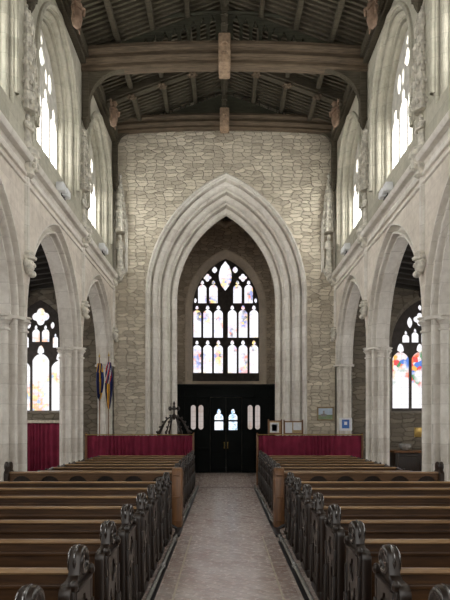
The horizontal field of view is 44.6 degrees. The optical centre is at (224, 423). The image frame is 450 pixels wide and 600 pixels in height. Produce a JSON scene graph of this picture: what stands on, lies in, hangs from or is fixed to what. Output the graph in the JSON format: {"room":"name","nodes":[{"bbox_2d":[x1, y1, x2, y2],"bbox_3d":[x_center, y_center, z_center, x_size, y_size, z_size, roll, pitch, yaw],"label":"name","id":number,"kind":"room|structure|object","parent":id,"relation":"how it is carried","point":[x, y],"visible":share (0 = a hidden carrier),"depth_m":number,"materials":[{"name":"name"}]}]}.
{"room":"church","nodes":[
{"label":"church","id":0,"kind":"room"},
{"bbox_2d":[28,243,53,296],"bbox_3d":[-6.885,-4.669,8.575,4.830,1.162,21.250,0,0,0],"label":"ceiling","id":1,"kind":"structure","parent":0,"point":[43,279],"depth_m":17.91,"materials":[{"name":"brown wood"}]},
{"bbox_2d":[0,0,117,364],"bbox_3d":[-4.070,-6.285,8.575,0.800,8.430,21.250,0,0,0],"label":"wall","id":2,"kind":"structure","parent":0,"point":[55,222],"depth_m":13.27,"materials":[{"name":"stone"}]},
{"bbox_2d":[21,0,40,161],"bbox_3d":[-3.822,-6.825,10.707,0.436,3.750,0.522,0,0,-3],"label":"niche","id":3,"kind":"object","parent":2,"relation":"attached to","point":[31,105],"visible":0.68,"depth_m":10.61,"materials":[{"name":"stone"}]},
{"bbox_2d":[24,114,34,144],"bbox_3d":[-3.816,-5.705,10.698,0.262,0.689,0.265,0,0,43],"label":"statue","id":4,"kind":"object","parent":3,"relation":"on","point":[28,130],"visible":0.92,"depth_m":10.62,"materials":[{"name":"stone"}]},
{"bbox_2d":[23,147,40,277],"bbox_3d":[-3.800,-4.074,10.700,0.388,2.452,0.388,0,0,0],"label":"shaft","id":5,"kind":"object","parent":2,"relation":"attached to","point":[32,167],"visible":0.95,"depth_m":10.63,"materials":[{"name":"stone"}]},
{"bbox_2d":[37,30,57,171],"bbox_3d":[-4.330,-7.641,12.825,0.120,3.282,2.600,0,0,0],"label":"window","id":6,"kind":"structure","parent":2,"relation":"in","point":[47,133],"depth_m":13.38,"materials":[{"name":"glass"}]},
{"bbox_2d":[56,182,70,199],"bbox_3d":[-3.765,-5.410,12.825,0.190,0.280,0.580,0,0,0],"label":"floodlight","id":7,"kind":"object","parent":2,"relation":"attached to","point":[62,189],"visible":0.9,"depth_m":12.67,"materials":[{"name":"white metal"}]},
{"bbox_2d":[80,121,92,235],"bbox_3d":[-3.822,-6.650,14.957,0.436,3.400,0.522,0,0,-3],"label":"niche","id":8,"kind":"object","parent":2,"relation":"attached to","point":[86,187],"visible":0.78,"depth_m":14.85,"materials":[{"name":"stone"}]},
{"bbox_2d":[81,192,88,224],"bbox_3d":[-3.816,-5.834,14.948,0.262,0.949,0.265,0,0,43],"label":"statue","id":9,"kind":"object","parent":8,"relation":"on","point":[83,201],"visible":0.89,"depth_m":14.86,"materials":[{"name":"stone"}]},
{"bbox_2d":[81,227,92,318],"bbox_3d":[-3.800,-4.074,14.950,0.388,2.452,0.388,0,0,0],"label":"shaft","id":10,"kind":"object","parent":2,"relation":"attached to","point":[87,240],"visible":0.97,"depth_m":14.87,"materials":[{"name":"stone"}]},
{"bbox_2d":[88,145,95,228],"bbox_3d":[-4.330,-7.641,17.075,0.120,3.282,2.600,0,0,0],"label":"window","id":11,"kind":"structure","parent":2,"relation":"in","point":[92,211],"depth_m":17.89,"materials":[{"name":"glass"}]},
{"bbox_2d":[98,243,107,255],"bbox_3d":[-3.765,-5.410,17.075,0.190,0.280,0.580,0,0,0],"label":"floodlight","id":12,"kind":"object","parent":2,"relation":"attached to","point":[101,246],"visible":0.85,"depth_m":16.83,"materials":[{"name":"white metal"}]},
{"bbox_2d":[112,277,119,341],"bbox_3d":[-3.800,-4.074,19.100,0.388,2.452,0.388,0,0,0],"label":"shaft","id":13,"kind":"object","parent":2,"relation":"attached to","point":[115,330],"visible":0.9,"depth_m":19.02,"materials":[{"name":"stone"}]},
{"bbox_2d":[113,173,127,281],"bbox_3d":[-3.613,-6.825,19.022,0.522,3.750,0.436,0,0,-3],"label":"niche","id":14,"kind":"object","parent":2,"relation":"attached to","point":[119,224],"visible":0.98,"depth_m":18.98,"materials":[{"name":"stone"}]},
{"bbox_2d":[115,234,124,267],"bbox_3d":[-3.621,-5.978,19.015,0.266,1.237,0.262,0,0,43],"label":"statue","id":15,"kind":"object","parent":14,"relation":"on","point":[119,246],"visible":0.98,"depth_m":18.97,"materials":[{"name":"stone"}]},
{"bbox_2d":[27,92,421,458],"bbox_3d":[0.000,-4.975,19.620,18.600,13.750,1.020,0,0,0],"label":"wall","id":16,"kind":"structure","parent":0,"point":[176,186],"depth_m":19.20,"materials":[{"name":"stone"}]},
{"bbox_2d":[27,420,58,470],"bbox_3d":[-6.500,0.860,19.085,3.100,1.980,0.210,0,0,0],"label":"curtain","id":17,"kind":"object","parent":16,"relation":"attached to","point":[42,435],"visible":0.21,"depth_m":19.06,"materials":[{"name":"red fabric"}]},
{"bbox_2d":[27,300,59,410],"bbox_3d":[-6.540,-2.475,19.560,2.280,4.110,0.120,0,0,0],"label":"window","id":18,"kind":"structure","parent":16,"relation":"in","point":[43,337],"depth_m":19.60,"materials":[{"name":"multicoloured glass"}]},
{"bbox_2d":[317,407,333,419],"bbox_3d":[3.525,-0.358,19.172,0.580,0.472,0.045,0,0,0],"label":"framed picture","id":19,"kind":"object","parent":16,"relation":"attached to","point":[323,413],"visible":1,"depth_m":19.16},
{"bbox_2d":[319,408,331,418],"bbox_3d":[3.525,-0.358,19.177,0.540,0.432,0.025,0,0,0],"label":"painting","id":20,"kind":"object","parent":19,"relation":"attached to","point":[324,413],"depth_m":19.17},
{"bbox_2d":[321,173,335,281],"bbox_3d":[3.627,-6.825,19.022,0.522,3.750,0.436,0,0,-3],"label":"niche","id":21,"kind":"object","parent":16,"relation":"attached to","point":[329,224],"visible":1,"depth_m":18.98,"materials":[{"name":"stone"}]},
{"bbox_2d":[324,234,333,267],"bbox_3d":[3.619,-5.978,19.015,0.266,1.237,0.262,0,0,43],"label":"statue","id":22,"kind":"object","parent":21,"relation":"on","point":[328,245],"visible":0.98,"depth_m":18.98,"materials":[{"name":"stone"}]},
{"bbox_2d":[392,300,421,410],"bbox_3d":[6.955,-2.475,19.560,2.280,4.110,0.120,0,0,0],"label":"window","id":23,"kind":"structure","parent":16,"relation":"in","point":[406,337],"depth_m":19.60,"materials":[{"name":"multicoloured glass"}]},
{"bbox_2d":[414,428,421,436],"bbox_3d":[6.802,0.290,19.177,0.340,0.330,0.045,0,0,0],"label":"brass plaque","id":24,"kind":"object","parent":16,"relation":"attached to","point":[417,431],"visible":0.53,"depth_m":19.16,"materials":[{"name":"gold metal"}]},
{"bbox_2d":[55,0,393,141],"bbox_3d":[0.000,-10.770,8.575,8.940,2.160,21.250,0,0,0],"label":"ceiling","id":25,"kind":"structure","parent":0,"point":[125,20],"depth_m":15.05,"materials":[{"name":"brown wood"}]},
{"bbox_2d":[81,4,367,129],"bbox_3d":[0.000,-9.675,14.894,7.760,3.350,0.873,0,0,0],"label":"roof truss","id":26,"kind":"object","parent":25,"relation":"attached to","point":[224,55],"depth_m":14.79,"materials":[{"name":"brown wood"}]},
{"bbox_2d":[112,89,336,191],"bbox_3d":[0.000,-9.760,18.734,7.760,3.520,0.593,0,0,0],"label":"roof truss","id":27,"kind":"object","parent":25,"relation":"attached to","point":[222,113],"depth_m":18.77,"materials":[{"name":"brown wood"}]},
{"bbox_2d":[106,72,342,129],"bbox_3d":[0.000,-10.380,17.075,7.340,2.300,0.935,0,0,0],"label":"rafter","id":28,"kind":"object","parent":25,"relation":"attached to","point":[154,82],"visible":0.8,"depth_m":16.98,"materials":[{"name":"brown wood"}]},
{"bbox_2d":[69,0,379,33],"bbox_3d":[0.000,-10.380,12.825,7.340,2.300,0.935,0,0,0],"label":"rafter","id":29,"kind":"object","parent":25,"relation":"attached to","point":[78,11],"visible":1,"depth_m":12.73,"materials":[{"name":"brown wood"}]},
{"bbox_2d":[26,0,422,12],"bbox_3d":[0.000,-9.675,10.644,7.760,3.350,0.873,0,0,0],"label":"tie beam","id":30,"kind":"structure","parent":25,"relation":"attached to","point":[417,4],"depth_m":10.63,"materials":[{"name":"brown wood"}]},
{"bbox_2d":[177,219,274,397],"bbox_3d":[0.060,-3.750,24.115,5.200,11.300,0.670,0,0,0],"label":"wall","id":31,"kind":"structure","parent":0,"point":[225,239],"depth_m":24.00,"materials":[{"name":"stone"}]},
{"bbox_2d":[193,259,258,380],"bbox_3d":[0.059,-4.622,24.475,2.961,5.444,0.150,0,0,0],"label":"window","id":32,"kind":"structure","parent":31,"relation":"in","point":[226,303],"depth_m":24.53,"materials":[{"name":"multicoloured glass"}]},
{"bbox_2d":[154,473,313,599],"bbox_3d":[0.000,2.048,9.875,18.600,0.304,31.850,0,0,0],"label":"floor","id":33,"kind":"structure","parent":0,"point":[227,558],"depth_m":8.12,"materials":[{"name":"beige stone"}]},
{"bbox_2d":[146,534,177,599],"bbox_3d":[-0.810,1.866,4.826,0.072,0.098,8.851,0,0,0],"label":"pipe","id":34,"kind":"object","parent":33,"relation":"on","point":[162,565],"visible":1,"depth_m":6.98,"materials":[{"name":"grey metal"}]},
{"bbox_2d":[145,488,198,599],"bbox_3d":[-0.810,1.913,5.200,0.100,0.010,22.500,0,0,0],"label":"trim","id":35,"kind":"structure","parent":33,"relation":"on","point":[175,543],"depth_m":7.51,"materials":[{"name":"black metal"}]},
{"bbox_2d":[172,524,182,536],"bbox_3d":[-0.926,1.822,9.610,0.342,0.177,0.680,0,0,0],"label":"pipe cover","id":36,"kind":"object","parent":33,"relation":"on","point":[178,530],"visible":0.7,"depth_m":9.49,"materials":[{"name":"black metal"}]},
{"bbox_2d":[183,485,197,520],"bbox_3d":[-0.810,1.866,13.511,0.072,0.098,6.221,0,0,0],"label":"pipe","id":37,"kind":"object","parent":33,"relation":"on","point":[192,496],"visible":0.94,"depth_m":12.52,"materials":[{"name":"grey metal"}]},
{"bbox_2d":[177,384,274,472],"bbox_3d":[0.035,0.175,22.650,4.970,3.450,2.660,0,0,0],"label":"screen","id":38,"kind":"object","parent":33,"relation":"on","point":[224,430],"visible":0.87,"depth_m":21.40,"materials":[{"name":"black wood"}]},
{"bbox_2d":[142,478,318,599],"bbox_3d":[0.000,1.910,6.575,8.800,0.020,25.250,0,0,0],"label":"platform","id":39,"kind":"object","parent":33,"relation":"on","point":[307,580],"visible":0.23,"depth_m":7.64,"materials":[{"name":"grey stone"}]},
{"bbox_2d":[0,313,31,480],"bbox_3d":[-4.170,-0.085,10.700,0.775,3.970,0.775,0,0,45],"label":"pillar","id":40,"kind":"structure","parent":39,"relation":"on","point":[13,328],"depth_m":10.47,"materials":[{"name":"stone"}]},
{"bbox_2d":[14,584,44,599],"bbox_3d":[-2.521,1.337,2.580,3.306,1.125,0.560,0,0,0],"label":"pew","id":41,"kind":"object","parent":39,"relation":"on","point":[31,591],"visible":1,"depth_m":2.61,"materials":[{"name":"brown wood"}]},
{"bbox_2d":[0,544,94,599],"bbox_3d":[-2.523,1.337,3.473,3.306,1.125,0.560,0,0,0],"label":"pew","id":42,"kind":"object","parent":39,"relation":"on","point":[73,582],"visible":1,"depth_m":3.52,"materials":[{"name":"brown wood"}]},
{"bbox_2d":[0,520,120,599],"bbox_3d":[-2.519,1.337,4.366,3.306,1.125,0.560,0,0,0],"label":"pew","id":43,"kind":"object","parent":39,"relation":"on","point":[104,551],"visible":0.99,"depth_m":4.42,"materials":[{"name":"brown wood"}]},
{"bbox_2d":[0,504,136,599],"bbox_3d":[-2.523,1.337,5.259,3.306,1.125,0.560,0,0,0],"label":"pew","id":44,"kind":"object","parent":39,"relation":"on","point":[125,527],"visible":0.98,"depth_m":5.30,"materials":[{"name":"brown wood"}]},
{"bbox_2d":[56,346,85,465],"bbox_3d":[-4.170,-0.085,14.950,0.775,3.970,0.775,0,0,45],"label":"pillar","id":45,"kind":"structure","parent":39,"relation":"on","point":[70,358],"depth_m":14.72,"materials":[{"name":"stone"}]},
{"bbox_2d":[0,492,149,599],"bbox_3d":[-2.520,1.337,6.152,3.306,1.125,0.560,0,0,0],"label":"pew","id":46,"kind":"object","parent":39,"relation":"on","point":[141,510],"visible":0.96,"depth_m":6.20,"materials":[{"name":"brown wood"}]},
{"bbox_2d":[0,484,158,577],"bbox_3d":[-2.521,1.337,7.045,3.306,1.125,0.560,0,0,0],"label":"pew","id":47,"kind":"object","parent":39,"relation":"on","point":[152,497],"visible":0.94,"depth_m":7.09,"materials":[{"name":"brown wood"}]},
{"bbox_2d":[0,477,165,559],"bbox_3d":[-2.523,1.337,7.938,3.306,1.125,0.560,0,0,0],"label":"pew","id":48,"kind":"object","parent":39,"relation":"on","point":[160,488],"visible":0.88,"depth_m":7.99,"materials":[{"name":"brown wood"}]},
{"bbox_2d":[0,472,171,545],"bbox_3d":[-2.520,1.337,8.831,3.306,1.125,0.560,0,0,0],"label":"pew","id":49,"kind":"object","parent":39,"relation":"on","point":[166,475],"visible":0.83,"depth_m":8.89,"materials":[{"name":"brown wood"}]},
{"bbox_2d":[4,461,182,526],"bbox_3d":[-2.408,1.296,10.168,3.255,1.209,0.385,0,0,0],"label":"pew","id":50,"kind":"object","parent":39,"relation":"on","point":[176,475],"visible":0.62,"depth_m":10.07,"materials":[{"name":"brown wood"}]},
{"bbox_2d":[96,353,103,433],"bbox_3d":[-4.170,-0.240,18.300,0.309,4.280,0.309,0,0,0],"label":"flag","id":51,"kind":"object","parent":39,"relation":"on","point":[99,373],"visible":0.94,"depth_m":18.28,"materials":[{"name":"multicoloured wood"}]},
{"bbox_2d":[95,363,115,435],"bbox_3d":[-4.170,-0.085,18.965,0.720,3.970,0.469,0,0,0],"label":"pillar","id":52,"kind":"structure","parent":39,"relation":"on","point":[103,405],"depth_m":18.91,"materials":[{"name":"stone"}]},
{"bbox_2d":[105,353,112,433],"bbox_3d":[-3.860,-0.255,18.300,0.309,4.310,0.309,0,0,0],"label":"flag","id":53,"kind":"object","parent":39,"relation":"on","point":[108,373],"visible":0.95,"depth_m":18.27,"materials":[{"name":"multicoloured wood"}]},
{"bbox_2d":[38,463,179,470],"bbox_3d":[-2.334,1.337,10.930,2.926,1.125,0.560,0,0,0],"label":"pew","id":54,"kind":"object","parent":39,"relation":"on","point":[176,464],"visible":0.1,"depth_m":11.00,"materials":[{"name":"brown wood"}]},
{"bbox_2d":[45,460,184,510],"bbox_3d":[-2.330,1.337,11.805,2.926,1.125,0.560,0,0,0],"label":"pew","id":55,"kind":"object","parent":39,"relation":"on","point":[181,462],"visible":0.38,"depth_m":11.85,"materials":[{"name":"brown wood"}]},
{"bbox_2d":[57,458,186,507],"bbox_3d":[-2.333,1.337,12.680,2.926,1.125,0.560,0,0,0],"label":"pew","id":56,"kind":"object","parent":39,"relation":"on","point":[183,459],"visible":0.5,"depth_m":12.73,"materials":[{"name":"brown wood"}]},
{"bbox_2d":[68,455,189,501],"bbox_3d":[-2.333,1.337,13.555,2.926,1.125,0.560,0,0,0],"label":"pew","id":57,"kind":"object","parent":39,"relation":"on","point":[185,456],"visible":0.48,"depth_m":13.62,"materials":[{"name":"brown wood"}]},
{"bbox_2d":[78,454,191,497],"bbox_3d":[-2.331,1.337,14.430,2.926,1.125,0.560,0,0,0],"label":"pew","id":58,"kind":"object","parent":39,"relation":"on","point":[189,455],"visible":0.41,"depth_m":14.47,"materials":[{"name":"brown wood"}]},
{"bbox_2d":[85,433,193,458],"bbox_3d":[-2.635,1.085,17.061,3.390,1.630,0.159,0,0,0],"label":"screen","id":59,"kind":"object","parent":39,"relation":"on","point":[95,445],"visible":0.47,"depth_m":17.04,"materials":[{"name":"red fabric"}]},
{"bbox_2d":[87,452,193,492],"bbox_3d":[-2.327,1.337,15.305,2.926,1.125,0.560,0,0,0],"label":"pew","id":60,"kind":"object","parent":39,"relation":"on","point":[191,453],"visible":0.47,"depth_m":15.35,"materials":[{"name":"brown wood"}]},
{"bbox_2d":[94,450,194,488],"bbox_3d":[-2.333,1.337,16.180,2.926,1.125,0.560,0,0,0],"label":"pew","id":61,"kind":"object","parent":39,"relation":"on","point":[191,450],"visible":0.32,"depth_m":16.22,"materials":[{"name":"brown wood"}]},
{"bbox_2d":[268,419,281,435],"bbox_3d":[1.619,0.874,17.600,0.457,2.052,0.040,0,0,0],"label":"notice board","id":62,"kind":"object","parent":39,"relation":"on","point":[274,426],"visible":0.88,"depth_m":17.59,"materials":[{"name":"brown wood"}]},
{"bbox_2d":[283,420,302,435],"bbox_3d":[2.204,0.882,17.600,0.633,2.036,0.040,0,0,0],"label":"notice board","id":63,"kind":"object","parent":39,"relation":"on","point":[289,427],"visible":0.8,"depth_m":17.59,"materials":[{"name":"white paper"}]},
{"bbox_2d":[258,450,355,488],"bbox_3d":[2.406,1.337,16.180,2.826,1.125,0.560,0,0,0],"label":"pew","id":64,"kind":"object","parent":39,"relation":"on","point":[260,451],"visible":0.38,"depth_m":16.23,"materials":[{"name":"brown wood"}]},
{"bbox_2d":[256,433,362,484],"bbox_3d":[2.650,1.085,17.061,3.320,1.630,0.158,0,0,0],"label":"screen","id":65,"kind":"object","parent":39,"relation":"on","point":[352,445],"visible":0.41,"depth_m":17.04,"materials":[{"name":"red fabric"}]},
{"bbox_2d":[258,435,360,457],"bbox_3d":[2.648,1.106,17.048,3.206,1.508,0.133,0,0,0],"label":"curtain","id":66,"kind":"object","parent":65,"relation":"hanging from","point":[270,445],"depth_m":17.04,"materials":[{"name":"red fabric"}]},
{"bbox_2d":[259,452,362,492],"bbox_3d":[2.402,1.337,15.305,2.826,1.125,0.560,0,0,0],"label":"pew","id":67,"kind":"object","parent":39,"relation":"on","point":[262,453],"visible":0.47,"depth_m":15.35,"materials":[{"name":"brown wood"}]},
{"bbox_2d":[262,454,371,497],"bbox_3d":[2.408,1.337,14.430,2.826,1.125,0.560,0,0,0],"label":"pew","id":68,"kind":"object","parent":39,"relation":"on","point":[264,455],"visible":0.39,"depth_m":14.47,"materials":[{"name":"brown wood"}]},
{"bbox_2d":[264,455,380,501],"bbox_3d":[2.404,1.337,13.555,2.826,1.125,0.560,0,0,0],"label":"pew","id":69,"kind":"object","parent":39,"relation":"on","point":[266,456],"visible":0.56,"depth_m":13.62,"materials":[{"name":"brown wood"}]},
{"bbox_2d":[267,458,391,507],"bbox_3d":[2.402,1.337,12.680,2.826,1.125,0.560,0,0,0],"label":"pew","id":70,"kind":"object","parent":39,"relation":"on","point":[269,459],"visible":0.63,"depth_m":12.73,"materials":[{"name":"brown wood"}]},
{"bbox_2d":[270,460,404,513],"bbox_3d":[2.402,1.337,11.805,2.826,1.125,0.560,0,0,0],"label":"pew","id":71,"kind":"object","parent":39,"relation":"on","point":[273,462],"visible":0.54,"depth_m":11.85,"materials":[{"name":"brown wood"}]},
{"bbox_2d":[333,363,353,435],"bbox_3d":[4.170,-0.085,18.965,0.720,3.970,0.469,0,0,0],"label":"pillar","id":72,"kind":"structure","parent":39,"relation":"on","point":[343,375],"depth_m":18.96,"materials":[{"name":"stone"}]},
{"bbox_2d":[339,418,351,430],"bbox_3d":[4.134,0.009,18.736,0.434,0.437,0.019,0,0,0],"label":"notice","id":73,"kind":"object","parent":72,"relation":"attached to","point":[345,424],"visible":1,"depth_m":18.73,"materials":[{"name":"paper"}]},
{"bbox_2d":[342,420,348,427],"bbox_3d":[4.134,-0.001,18.731,0.254,0.297,0.008,0,0,0],"label":"print","id":74,"kind":"object","parent":73,"relation":"attached to","point":[345,423],"depth_m":18.73,"materials":[{"name":"paper"}]},
{"bbox_2d":[275,463,411,470],"bbox_3d":[2.403,1.337,10.930,2.826,1.125,0.560,0,0,0],"label":"pew","id":75,"kind":"object","parent":39,"relation":"on","point":[276,464],"visible":0.07,"depth_m":11.00,"materials":[{"name":"brown wood"}]},
{"bbox_2d":[273,461,443,527],"bbox_3d":[2.462,1.296,10.168,3.105,1.209,0.385,0,0,0],"label":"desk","id":76,"kind":"object","parent":39,"relation":"on","point":[279,475],"visible":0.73,"depth_m":10.07,"materials":[{"name":"brown wood"}]},
{"bbox_2d":[285,472,449,545],"bbox_3d":[2.598,1.337,8.831,3.206,1.125,0.560,0,0,0],"label":"pew","id":77,"kind":"object","parent":39,"relation":"on","point":[290,475],"visible":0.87,"depth_m":8.89,"materials":[{"name":"brown wood"}]},
{"bbox_2d":[291,477,449,559],"bbox_3d":[2.591,1.337,7.938,3.206,1.125,0.560,0,0,0],"label":"pew","id":78,"kind":"object","parent":39,"relation":"on","point":[296,490],"visible":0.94,"depth_m":7.99,"materials":[{"name":"brown wood"}]},
{"bbox_2d":[300,484,449,577],"bbox_3d":[2.599,1.337,7.045,3.206,1.125,0.560,0,0,0],"label":"pew","id":79,"kind":"object","parent":39,"relation":"on","point":[306,498],"visible":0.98,"depth_m":7.09,"materials":[{"name":"brown wood"}]},
{"bbox_2d":[363,346,392,465],"bbox_3d":[4.170,-0.085,14.950,0.775,3.970,0.775,0,0,45],"label":"pillar","id":80,"kind":"structure","parent":39,"relation":"on","point":[377,358],"depth_m":14.72,"materials":[{"name":"stone"}]},
{"bbox_2d":[310,492,449,599],"bbox_3d":[2.594,1.337,6.152,3.206,1.125,0.560,0,0,0],"label":"pew","id":81,"kind":"object","parent":39,"relation":"on","point":[319,511],"visible":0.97,"depth_m":6.19,"materials":[{"name":"brown wood"}]},
{"bbox_2d":[324,504,449,599],"bbox_3d":[2.596,1.337,5.259,3.206,1.125,0.560,0,0,0],"label":"pew","id":82,"kind":"object","parent":39,"relation":"on","point":[336,528],"visible":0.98,"depth_m":5.30,"materials":[{"name":"brown wood"}]},
{"bbox_2d":[343,520,449,599],"bbox_3d":[2.599,1.337,4.366,3.206,1.125,0.560,0,0,0],"label":"pew","id":83,"kind":"object","parent":39,"relation":"on","point":[362,553],"visible":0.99,"depth_m":4.41,"materials":[{"name":"brown wood"}]},
{"bbox_2d":[372,544,449,599],"bbox_3d":[2.596,1.337,3.473,3.206,1.125,0.560,0,0,0],"label":"pew","id":84,"kind":"object","parent":39,"relation":"on","point":[392,582],"visible":1,"depth_m":3.51,"materials":[{"name":"brown wood"}]},
{"bbox_2d":[417,313,449,480],"bbox_3d":[4.170,-0.085,10.700,0.775,3.970,0.775,0,0,45],"label":"pillar","id":85,"kind":"structure","parent":39,"relation":"on","point":[435,331],"depth_m":10.47,"materials":[{"name":"stone"}]},
{"bbox_2d":[428,584,449,599],"bbox_3d":[2.593,1.337,2.580,3.206,1.125,0.560,0,0,0],"label":"pew","id":86,"kind":"object","parent":39,"relation":"on","point":[442,591],"visible":1,"depth_m":2.62,"materials":[{"name":"brown wood"}]},
{"bbox_3d":[-1.660,1.190,18.100,1.146,1.420,1.146,0,0,0],"label":"font","id":87,"kind":"object","parent":39,"relation":"on","visible":0},
{"bbox_2d":[156,402,191,435],"bbox_3d":[-1.660,-0.140,18.100,1.136,1.240,1.144,0,0,0],"label":"cover","id":88,"kind":"object","parent":87,"relation":"on","point":[170,408],"visible":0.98,"depth_m":17.98,"materials":[{"name":"brown wood"}]},
{"bbox_2d":[254,485,272,522],"bbox_3d":[0.920,1.866,13.511,0.072,0.098,6.221,0,0,0],"label":"pipe","id":89,"kind":"object","parent":33,"relation":"on","point":[260,496],"visible":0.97,"depth_m":12.37,"materials":[{"name":"grey metal"}]},
{"bbox_2d":[272,524,284,536],"bbox_3d":[1.036,1.822,9.610,0.342,0.177,0.680,0,0,0],"label":"pipe cover","id":90,"kind":"object","parent":33,"relation":"on","point":[276,530],"visible":0.71,"depth_m":9.49,"materials":[{"name":"black metal"}]},
{"bbox_2d":[254,488,308,599],"bbox_3d":[0.920,1.913,5.200,0.100,0.010,22.500,0,0,0],"label":"trim","id":91,"kind":"structure","parent":33,"relation":"on","point":[292,569],"depth_m":7.56,"materials":[{"name":"black metal"}]},
{"bbox_2d":[278,534,313,599],"bbox_3d":[0.920,1.866,4.826,0.072,0.098,8.851,0,0,0],"label":"pipe","id":92,"kind":"object","parent":33,"relation":"on","point":[294,564],"visible":1,"depth_m":6.98,"materials":[{"name":"grey metal"}]},
{"bbox_2d":[390,450,421,470],"bbox_3d":[6.900,1.400,18.765,2.400,1.000,0.730,0,0,0],"label":"chest","id":93,"kind":"object","parent":33,"relation":"on","point":[409,459],"visible":0.44,"depth_m":18.45,"materials":[{"name":"brown wood"}]},
{"bbox_2d":[399,444,410,450],"bbox_3d":[6.150,0.790,18.700,0.412,0.220,0.412,0,0,0],"label":"bowl","id":94,"kind":"object","parent":93,"relation":"on","point":[405,447],"visible":1,"depth_m":18.55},
{"bbox_2d":[331,0,449,364],"bbox_3d":[4.070,-6.285,8.575,0.800,8.430,21.250,0,0,0],"label":"wall","id":95,"kind":"structure","parent":0,"point":[393,222],"depth_m":13.28,"materials":[{"name":"stone"}]},
{"bbox_2d":[329,277,336,341],"bbox_3d":[3.800,-4.074,19.100,0.388,2.452,0.388,0,0,0],"label":"shaft","id":96,"kind":"object","parent":95,"relation":"attached to","point":[333,330],"visible":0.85,"depth_m":19.02,"materials":[{"name":"stone"}]},
{"bbox_2d":[341,243,350,255],"bbox_3d":[3.765,-5.410,17.075,0.190,0.280,0.580,0,0,0],"label":"floodlight","id":97,"kind":"object","parent":95,"relation":"attached to","point":[347,246],"visible":0.91,"depth_m":16.83,"materials":[{"name":"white metal"}]},
{"bbox_2d":[353,145,360,228],"bbox_3d":[4.330,-7.641,17.075,0.120,3.282,2.600,0,0,0],"label":"window","id":98,"kind":"structure","parent":95,"relation":"in","point":[356,211],"depth_m":17.89,"materials":[{"name":"glass"}]},
{"bbox_2d":[356,227,367,318],"bbox_3d":[3.800,-4.074,14.950,0.388,2.452,0.388,0,0,0],"label":"shaft","id":99,"kind":"object","parent":95,"relation":"attached to","point":[361,240],"visible":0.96,"depth_m":14.87,"materials":[{"name":"stone"}]},
{"bbox_2d":[356,121,368,235],"bbox_3d":[3.822,-6.650,14.943,0.436,3.400,0.522,0,0,-3],"label":"niche","id":100,"kind":"object","parent":95,"relation":"attached to","point":[362,187],"visible":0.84,"depth_m":14.85,"materials":[{"name":"stone"}]},
{"bbox_2d":[360,192,367,224],"bbox_3d":[3.816,-5.834,14.948,0.262,0.949,0.265,0,0,-43],"label":"statue","id":101,"kind":"object","parent":100,"relation":"on","point":[364,203],"visible":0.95,"depth_m":14.87,"materials":[{"name":"stone"}]},
{"bbox_2d":[378,182,392,199],"bbox_3d":[3.765,-5.410,12.825,0.190,0.280,0.580,0,0,0],"label":"floodlight","id":102,"kind":"object","parent":95,"relation":"attached to","point":[386,189],"visible":0.88,"depth_m":12.67,"materials":[{"name":"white metal"}]},
{"bbox_2d":[391,30,411,171],"bbox_3d":[4.330,-7.641,12.825,0.120,3.282,2.600,0,0,0],"label":"window","id":103,"kind":"structure","parent":95,"relation":"in","point":[401,133],"depth_m":13.38,"materials":[{"name":"glass"}]},
{"bbox_2d":[408,147,425,277],"bbox_3d":[3.800,-4.074,10.700,0.388,2.452,0.388,0,0,0],"label":"shaft","id":104,"kind":"object","parent":95,"relation":"attached to","point":[416,167],"visible":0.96,"depth_m":10.63,"materials":[{"name":"stone"}]},
{"bbox_2d":[408,0,427,161],"bbox_3d":[3.822,-6.825,10.693,0.436,3.750,0.522,0,0,-3],"label":"niche","id":105,"kind":"object","parent":95,"relation":"attached to","point":[417,105],"visible":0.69,"depth_m":10.61,"materials":[{"name":"stone"}]},
{"bbox_2d":[414,114,424,144],"bbox_3d":[3.816,-5.705,10.702,0.262,0.689,0.265,0,0,43],"label":"statue","id":106,"kind":"object","parent":105,"relation":"on","point":[419,129],"visible":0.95,"depth_m":10.63,"materials":[{"name":"stone"}]},
{"bbox_2d":[395,243,420,296],"bbox_3d":[6.885,-4.669,8.575,4.830,1.162,21.250,0,0,0],"label":"ceiling","id":107,"kind":"structure","parent":0,"point":[405,279],"depth_m":17.91,"materials":[{"name":"brown wood"}]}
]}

